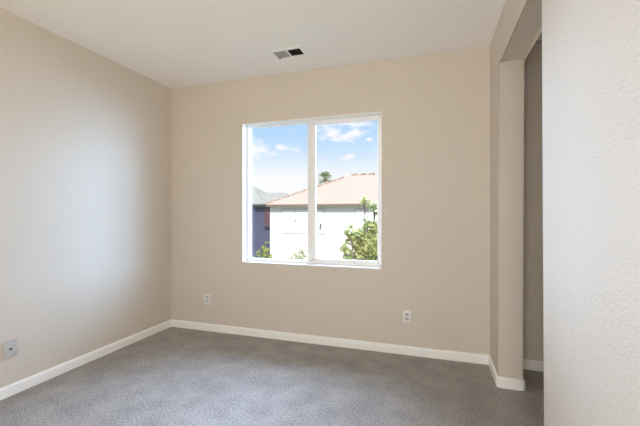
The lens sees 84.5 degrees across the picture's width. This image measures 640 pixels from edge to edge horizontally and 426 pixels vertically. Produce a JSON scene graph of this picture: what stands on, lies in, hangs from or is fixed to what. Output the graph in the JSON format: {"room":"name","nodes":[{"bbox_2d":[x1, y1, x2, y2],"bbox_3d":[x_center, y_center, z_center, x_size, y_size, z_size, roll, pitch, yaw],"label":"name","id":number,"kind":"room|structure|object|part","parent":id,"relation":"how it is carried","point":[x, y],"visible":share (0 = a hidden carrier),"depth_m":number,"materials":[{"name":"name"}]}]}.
{"room":"empty bedroom","nodes":[
{"label":"empty bedroom","id":0,"kind":"room"},
{"bbox_2d":[0,8,170,387],"bbox_3d":[-2.516,-0.065,1.885,0.180,2.740,4.997,0,0,18],"label":"wall","id":1,"kind":"structure","parent":0,"point":[85,136],"depth_m":2.95,"materials":[{"name":"beige paint"}]},
{"bbox_2d":[3,339,16,358],"bbox_3d":[-2.206,0.969,2.508,0.026,0.112,0.080,0,0,18],"label":"cable wall plate","id":2,"kind":"object","parent":1,"relation":"attached to","point":[10,347],"visible":1,"depth_m":2.50,"materials":[{"name":"plastic"}]},
{"bbox_2d":[0,320,170,400],"bbox_3d":[-2.426,1.265,1.848,0.014,0.080,4.623,0,0,18],"label":"baseboard","id":3,"kind":"structure","parent":1,"relation":"attached to","point":[14,388],"depth_m":2.96,"materials":[{"name":"white paint"}]},
{"bbox_2d":[0,0,541,88],"bbox_3d":[-0.383,-1.545,1.194,4.664,0.220,4.997,0,0,18],"label":"ceiling","id":4,"kind":"structure","parent":0,"point":[171,43],"depth_m":2.77,"materials":[{"name":"paint"}]},
{"bbox_2d":[267,45,309,59],"bbox_3d":[-0.279,-1.426,3.153,0.330,0.017,0.200,0,0,18],"label":"ceiling vent","id":5,"kind":"object","parent":4,"relation":"in","point":[294,51],"visible":1,"depth_m":3.14,"materials":[{"name":"white metal"}]},
{"bbox_2d":[0,327,543,425],"bbox_3d":[-0.383,1.375,1.194,4.664,0.140,4.997,0,0,18],"label":"floor","id":6,"kind":"structure","parent":0,"point":[171,376],"depth_m":2.58,"materials":[{"name":"carpet"}]},
{"bbox_2d":[171,40,543,360],"bbox_3d":[0.444,-0.065,3.458,4.484,2.740,0.180,0,0,18],"label":"wall","id":7,"kind":"structure","parent":0,"point":[435,108],"depth_m":3.29,"materials":[{"name":"beige paint"}]},
{"bbox_2d":[205,294,209,303],"bbox_3d":[-1.250,0.956,3.907,0.070,0.114,0.008,0,0,18],"label":"electrical outlet","id":8,"kind":"object","parent":7,"relation":"attached to","point":[207,296],"visible":1,"depth_m":3.90,"materials":[{"name":"white plastic"}]},
{"bbox_2d":[242,112,381,268],"bbox_3d":[-0.102,-0.212,3.620,1.491,1.488,0.159,0,0,18],"label":"window","id":9,"kind":"structure","parent":7,"relation":"in","point":[247,128],"depth_m":3.63,"materials":[{"name":"white paint"}]},
{"bbox_3d":[-0.403,-0.218,3.780,0.761,1.448,0.026,0,0,18],"label":"fixed sash","id":10,"kind":"part","parent":9,"relation":"part of","materials":[{"name":"clear glass"}]},
{"bbox_3d":[0.230,-0.218,3.540,0.742,1.449,0.028,0,0,18],"label":"sliding sash","id":11,"kind":"part","parent":9,"relation":"part of","materials":[{"name":"clear glass"}]},
{"bbox_2d":[171,319,489,364],"bbox_3d":[-0.128,1.265,3.541,3.343,0.080,0.014,0,0,18],"label":"baseboard","id":12,"kind":"structure","parent":7,"relation":"attached to","point":[321,340],"depth_m":3.43,"materials":[{"name":"white paint"}]},
{"bbox_2d":[403,310,410,322],"bbox_3d":[0.800,0.955,3.244,0.070,0.114,0.008,0,0,18],"label":"electrical outlet","id":13,"kind":"object","parent":7,"relation":"attached to","point":[406,314],"visible":1,"depth_m":3.24,"materials":[{"name":"white plastic"}]},
{"bbox_2d":[523,359,543,371],"bbox_3d":[2.005,1.265,2.851,0.778,0.080,0.014,0,0,18],"label":"baseboard","id":14,"kind":"structure","parent":7,"relation":"attached to","point":[534,365],"depth_m":2.92,"materials":[{"name":"white paint"}]},
{"bbox_2d":[490,0,639,425],"bbox_3d":[0.831,-0.065,0.802,0.167,2.740,4.637,0,0,18],"label":"wall","id":15,"kind":"structure","parent":0,"point":[591,48],"depth_m":1.21,"materials":[{"name":"beige paint"}]},
{"bbox_2d":[489,356,524,390],"bbox_3d":[1.477,1.265,2.799,0.195,0.080,0.410,0,0,18],"label":"baseboard","id":16,"kind":"structure","parent":15,"relation":"attached to","point":[501,382],"depth_m":2.62,"materials":[{"name":"white paint"}]},
{"label":"outside","id":17,"kind":"structure","parent":0,"visible":0},
{"bbox_3d":[20.557,4.455,63.541,180.000,0.300,126.433,0,0,18],"label":"ground","id":18,"kind":"structure","parent":17,"visible":0},
{"bbox_2d":[252,241,272,257],"bbox_3d":[-2.787,2.848,17.205,1.028,2.964,0.721,0,0,-19],"label":"shrub","id":19,"kind":"object","parent":18,"relation":"on","point":[266,250],"visible":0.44,"depth_m":17.18,"materials":[{"name":"green plant"}]},
{"bbox_2d":[252,186,290,257],"bbox_3d":[-7.967,0.991,30.115,15.100,6.628,5.200,0,0,18],"label":"house","id":20,"kind":"structure","parent":18,"relation":"on","point":[260,212],"depth_m":26.74,"materials":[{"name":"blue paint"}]},
{"bbox_2d":[264,207,269,225],"bbox_3d":[-3.934,0.277,26.449,0.515,1.529,0.088,0,0,18],"label":"shutter","id":21,"kind":"object","parent":20,"relation":"hanging from","point":[266,209],"depth_m":26.43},
{"bbox_2d":[288,249,307,259],"bbox_3d":[-1.003,2.979,16.108,0.968,2.698,0.804,0,0,18],"label":"shrub","id":22,"kind":"object","parent":18,"relation":"on","point":[301,253],"visible":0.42,"depth_m":16.08,"materials":[{"name":"green plant"}]},
{"bbox_2d":[265,172,376,259],"bbox_3d":[5.730,0.905,20.825,15.908,6.799,7.945,0,0,18],"label":"house","id":23,"kind":"structure","parent":18,"relation":"on","point":[338,207],"depth_m":19.21,"materials":[{"name":"white paint"}]},
{"bbox_3d":[-0.942,0.455,19.212,2.414,1.253,0.010,0,0,18],"label":"pane","id":24,"kind":"part","parent":23,"relation":"part of","materials":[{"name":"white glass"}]},
{"bbox_3d":[2.142,0.423,18.214,0.613,1.169,0.010,0,0,18],"label":"pane","id":25,"kind":"part","parent":23,"relation":"part of","materials":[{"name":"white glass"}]},
{"bbox_2d":[318,171,331,183],"bbox_3d":[0.723,-0.754,48.120,2.644,10.163,2.601,0,0,18],"label":"palm tree","id":26,"kind":"object","parent":18,"relation":"on","point":[326,173],"visible":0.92,"depth_m":47.88,"materials":[{"name":"green plant"}]},
{"bbox_2d":[338,195,378,262],"bbox_3d":[1.148,1.951,8.466,1.364,4.757,1.068,0,0,18],"label":"leafy tree","id":27,"kind":"object","parent":18,"relation":"on","point":[364,247],"visible":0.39,"depth_m":8.26,"materials":[{"name":"green plant"}]}
]}

